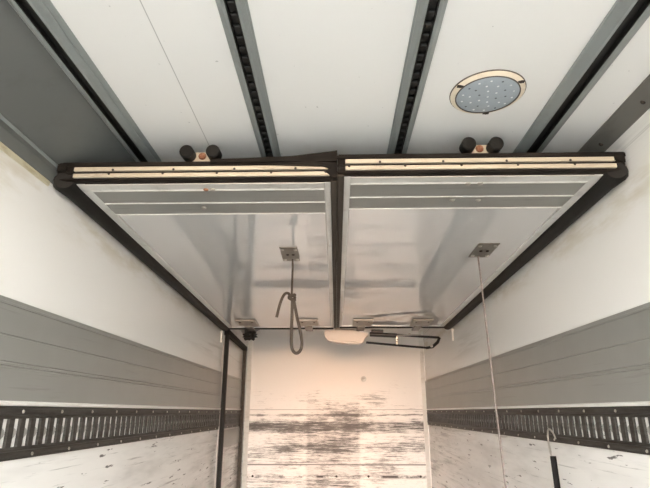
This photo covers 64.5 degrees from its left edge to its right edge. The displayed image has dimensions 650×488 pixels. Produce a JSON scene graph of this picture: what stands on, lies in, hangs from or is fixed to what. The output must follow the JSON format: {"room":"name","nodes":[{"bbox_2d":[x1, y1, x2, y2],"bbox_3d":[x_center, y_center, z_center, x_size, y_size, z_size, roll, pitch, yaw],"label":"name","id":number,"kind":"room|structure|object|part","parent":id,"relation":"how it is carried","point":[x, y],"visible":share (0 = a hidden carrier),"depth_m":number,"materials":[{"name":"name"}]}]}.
{"room":"cargo space","nodes":[
{"label":"cargo space","id":0,"kind":"room"},
{"bbox_2d":[0,149,247,487],"bbox_3d":[-1.201,1.042,2.742,0.060,2.620,9.010,0,-18,1],"label":"wall","id":1,"kind":"structure","parent":0,"point":[55,258],"depth_m":2.67,"materials":[{"name":"white plastic"}]},
{"bbox_2d":[0,142,49,185],"bbox_3d":[-1.223,-0.817,0.503,0.006,0.025,3.600,0,-18,1],"label":"trim","id":2,"kind":"structure","parent":1,"relation":"attached to","point":[5,149],"depth_m":2.03,"materials":[{"name":"beige plastic"}]},
{"bbox_2d":[0,119,56,183],"bbox_3d":[-1.216,-0.864,0.534,0.018,0.085,3.630,0,-18,1],"label":"trim","id":3,"kind":"structure","parent":1,"relation":"attached to","point":[9,137],"depth_m":2.04,"materials":[{"name":"grey metal"}]},
{"bbox_2d":[0,406,240,461],"bbox_3d":[-1.169,0.898,2.509,0.015,0.193,8.480,0,-18,1],"label":"rail","id":4,"kind":"object","parent":1,"relation":"attached to","point":[188,421],"visible":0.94,"depth_m":2.56,"materials":[{"name":"metal"}]},
{"bbox_2d":[0,295,241,409],"bbox_3d":[-1.166,0.622,2.599,0.018,0.382,8.480,0,-18,1],"label":"band","id":5,"kind":"object","parent":1,"relation":"attached to","point":[47,358],"visible":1,"depth_m":2.53,"materials":[{"name":"grey metal"}]},
{"bbox_2d":[7,0,649,161],"bbox_3d":[0.059,-0.240,3.133,2.580,0.060,9.010,0,-18,1],"label":"ceiling","id":6,"kind":"structure","parent":0,"point":[332,69],"depth_m":1.83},
{"bbox_2d":[8,0,161,161],"bbox_3d":[-0.848,-0.205,3.105,0.120,0.024,8.940,0,-18,1],"label":"rail","id":7,"kind":"object","parent":6,"relation":"attached to","point":[42,17],"visible":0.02,"depth_m":1.84,"materials":[{"name":"grey metal"}]},
{"bbox_2d":[0,0,257,333],"bbox_3d":[-1.044,-0.138,3.066,0.255,0.175,8.900,0,-18,1],"label":"panel","id":8,"kind":"object","parent":6,"relation":"attached to","point":[39,101],"visible":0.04,"depth_m":1.94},
{"bbox_2d":[53,145,336,340],"bbox_3d":[-0.535,0.296,3.915,1.248,0.314,3.613,0,-20,1],"label":"bulkhead","id":9,"kind":"object","parent":6,"relation":"attached to","point":[225,235],"visible":0.99,"depth_m":2.74,"materials":[{"name":"metal"}]},
{"bbox_3d":[-0.501,0.277,3.883,1.124,0.082,3.444,0,-20,1],"label":"edge frame","id":10,"kind":"part","parent":9,"relation":"part of","materials":[{"name":"metal"}]},
{"bbox_3d":[-0.524,-0.200,2.439,1.048,0.008,0.264,0,-20,1],"label":"kick plate","id":11,"kind":"part","parent":9,"relation":"part of","materials":[{"name":"grey metal"}]},
{"bbox_3d":[-0.785,0.799,5.200,0.196,0.016,0.290,0,-20,1],"label":"hinge plate","id":12,"kind":"part","parent":9,"relation":"part of","materials":[{"name":"metal"}]},
{"bbox_3d":[-0.790,0.889,5.428,0.080,0.020,0.240,0,-20,1],"label":"hinge arm","id":13,"kind":"part","parent":9,"relation":"part of","materials":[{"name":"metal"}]},
{"bbox_2d":[275,259,302,354],"bbox_3d":[-0.216,0.378,3.164,0.174,0.594,0.051,0,-18,1],"label":"rope","id":14,"kind":"object","parent":9,"relation":"hanging from","point":[293,300],"visible":1,"depth_m":3.14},
{"bbox_3d":[-0.215,0.063,3.177,0.108,0.006,0.260,0,-20,1],"label":"rope plate","id":15,"kind":"part","parent":9,"relation":"part of","materials":[{"name":"metal"}]},
{"bbox_3d":[-0.170,0.885,5.417,0.080,0.020,0.240,0,-20,1],"label":"hinge arm","id":16,"kind":"part","parent":9,"relation":"part of","materials":[{"name":"metal"}]},
{"bbox_3d":[-0.165,0.795,5.188,0.196,0.016,0.290,0,-20,1],"label":"hinge plate","id":17,"kind":"part","parent":9,"relation":"part of","materials":[{"name":"silver metal"}]},
{"bbox_2d":[215,0,280,156],"bbox_3d":[-0.245,-0.209,3.093,0.093,0.024,8.940,0,-18,1],"label":"rail","id":18,"kind":"object","parent":6,"relation":"attached to","point":[235,16],"visible":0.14,"depth_m":1.82,"materials":[{"name":"grey metal"}]},
{"bbox_2d":[324,329,367,344],"bbox_3d":[0.228,1.008,5.589,0.468,0.154,0.140,0,-18,1],"label":"housing","id":19,"kind":"object","parent":6,"relation":"attached to","point":[339,336],"visible":0.99,"depth_m":5.53,"materials":[{"name":"plastic"}]},
{"bbox_2d":[366,329,440,348],"bbox_3d":[0.847,1.026,5.558,0.809,0.214,0.064,0,-18,1],"label":"folding linkage","id":20,"kind":"object","parent":19,"relation":"attached to","point":[376,332],"visible":1,"depth_m":5.55,"materials":[{"name":"black metal"}]},
{"bbox_3d":[0.779,1.091,5.551,0.672,0.084,0.024,0,-18,1],"label":"arm","id":21,"kind":"part","parent":20,"relation":"part of","materials":[{"name":"black metal"}]},
{"bbox_3d":[0.859,0.990,5.582,0.752,0.076,0.026,0,-18,1],"label":"arm","id":22,"kind":"part","parent":20,"relation":"part of","materials":[{"name":"black metal"}]},
{"bbox_3d":[0.894,0.984,5.562,0.281,0.026,0.016,0,-18,1],"label":"piston rod","id":23,"kind":"part","parent":20,"relation":"part of","materials":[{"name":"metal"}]},
{"bbox_2d":[387,0,447,153],"bbox_3d":[0.353,-0.213,3.081,0.091,0.024,8.940,0,-18,1],"label":"rail","id":24,"kind":"object","parent":6,"relation":"attached to","point":[428,14],"visible":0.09,"depth_m":1.82,"materials":[{"name":"grey metal"}]},
{"bbox_2d":[337,137,628,330],"bbox_3d":[0.700,0.231,3.854,1.224,0.223,3.587,0,-20,1],"label":"bulkhead","id":25,"kind":"object","parent":6,"relation":"attached to","point":[412,229],"visible":1,"depth_m":2.68,"materials":[{"name":"metal"}]},
{"bbox_3d":[0.375,0.882,5.406,0.080,0.020,0.240,0,-20,1],"label":"hinge arm","id":26,"kind":"part","parent":25,"relation":"part of","materials":[{"name":"metal"}]},
{"bbox_3d":[0.380,0.792,5.178,0.196,0.016,0.290,0,-20,1],"label":"hinge plate","id":27,"kind":"part","parent":25,"relation":"part of","materials":[{"name":"metal"}]},
{"bbox_3d":[0.960,0.878,5.394,0.080,0.020,0.240,0,-20,1],"label":"hinge arm","id":28,"kind":"part","parent":25,"relation":"part of","materials":[{"name":"metal"}]},
{"bbox_3d":[0.965,0.788,5.166,0.196,0.016,0.290,0,-20,1],"label":"hinge plate","id":29,"kind":"part","parent":25,"relation":"part of","materials":[{"name":"metal"}]},
{"bbox_3d":[0.626,-0.224,2.370,1.024,0.008,0.264,0,-20,1],"label":"kick plate","id":30,"kind":"part","parent":25,"relation":"part of","materials":[{"name":"grey metal"}]},
{"bbox_3d":[0.957,0.039,3.107,0.122,0.006,0.250,0,-20,1],"label":"rope plate","id":31,"kind":"part","parent":25,"relation":"part of","materials":[{"name":"metal"}]},
{"bbox_2d":[477,256,506,487],"bbox_3d":[0.965,0.720,2.985,0.041,1.354,0.011,0,-18,1],"label":"cord","id":32,"kind":"object","parent":25,"relation":"hanging from","point":[505,485],"visible":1,"depth_m":2.97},
{"bbox_2d":[449,69,525,114],"bbox_3d":[0.625,-0.574,1.981,0.284,0.020,0.284,0,-18,1],"label":"recessed light","id":33,"kind":"object","parent":6,"relation":"in","point":[484,92],"visible":1,"depth_m":1.95,"materials":[{"name":"grey plastic"}]},
{"bbox_2d":[513,0,649,152],"bbox_3d":[0.968,-0.217,3.070,0.128,0.024,8.940,0,-18,1],"label":"rail","id":34,"kind":"object","parent":6,"relation":"attached to","point":[625,18],"visible":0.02,"depth_m":1.82,"materials":[{"name":"grey metal"}]},
{"bbox_2d":[246,328,426,487],"bbox_3d":[0.150,2.422,6.971,2.460,2.620,0.060,0,-18,1],"label":"wall","id":35,"kind":"structure","parent":0,"point":[313,420],"depth_m":6.98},
{"bbox_2d":[241,340,252,487],"bbox_3d":[-1.054,2.411,6.937,0.055,2.620,0.060,0,-18,1],"label":"trim","id":36,"kind":"structure","parent":35,"relation":"attached to","point":[250,342],"depth_m":6.96,"materials":[{"name":"white metal"}]},
{"bbox_2d":[418,328,431,487],"bbox_3d":[1.351,2.396,6.891,0.055,2.620,0.060,0,-18,1],"label":"trim","id":37,"kind":"structure","parent":35,"relation":"attached to","point":[421,341],"depth_m":6.92,"materials":[{"name":"white metal"}]},
{"bbox_2d":[423,108,649,487],"bbox_3d":[1.319,1.026,2.693,0.060,2.620,9.010,0,-18,1],"label":"wall","id":38,"kind":"structure","parent":0,"point":[597,268],"depth_m":2.80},
{"bbox_2d":[425,302,649,409],"bbox_3d":[1.277,0.670,2.747,0.018,0.382,8.890,0,-18,1],"label":"band","id":39,"kind":"object","parent":38,"relation":"attached to","point":[603,362],"visible":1,"depth_m":2.71,"materials":[{"name":"grey metal"}]},
{"bbox_2d":[427,406,649,454],"bbox_3d":[1.280,0.937,2.651,0.015,0.183,8.908,0,-18,1],"label":"rail","id":40,"kind":"object","parent":38,"relation":"attached to","point":[479,420],"visible":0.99,"depth_m":2.74,"materials":[{"name":"metal"}]},
{"bbox_2d":[546,428,555,455],"bbox_3d":[1.266,1.113,2.876,0.018,0.158,0.098,1,-18,-4],"label":"hook","id":41,"kind":"object","parent":40,"relation":"hanging from","point":[548,429],"visible":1,"depth_m":2.90,"materials":[{"name":"metal"}]},
{"bbox_2d":[550,456,560,487],"bbox_3d":[1.259,1.706,2.661,0.038,1.131,0.044,0,-18,1],"label":"strap","id":42,"kind":"object","parent":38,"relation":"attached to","point":[553,459],"visible":1,"depth_m":2.81,"materials":[{"name":"black fabric"}]},
{"bbox_2d":[578,74,649,151],"bbox_3d":[1.248,-0.207,3.066,0.080,0.044,8.950,0,-18,1],"label":"trim","id":43,"kind":"structure","parent":38,"relation":"attached to","point":[637,103],"depth_m":2.12,"materials":[{"name":"grey metal"}]},
{"bbox_3d":[0.059,2.308,2.302,2.580,0.060,9.010,0,-18,1],"label":"floor","id":44,"kind":"structure","parent":0,"visible":0},
{"bbox_2d":[214,330,246,487],"bbox_3d":[-1.073,2.236,5.922,0.055,2.322,1.300,0,-18,1],"label":"frame","id":45,"kind":"object","parent":44,"relation":"on","point":[225,438],"visible":0.86,"depth_m":5.65,"materials":[{"name":"black metal"}]},
{"bbox_3d":[-1.085,2.051,5.356,0.050,2.322,0.070,0,-18,1],"label":"post","id":46,"kind":"part","parent":45,"relation":"part of","materials":[{"name":"black metal"}]},
{"bbox_3d":[-1.094,2.229,5.942,0.013,0.176,1.143,0,-18,1],"label":"kick plate","id":47,"kind":"part","parent":45,"relation":"part of","materials":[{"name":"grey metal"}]},
{"bbox_3d":[-1.063,2.462,6.500,0.040,2.250,0.060,0,-18,1],"label":"post","id":48,"kind":"part","parent":45,"relation":"part of","materials":[{"name":"metal"}]}
]}

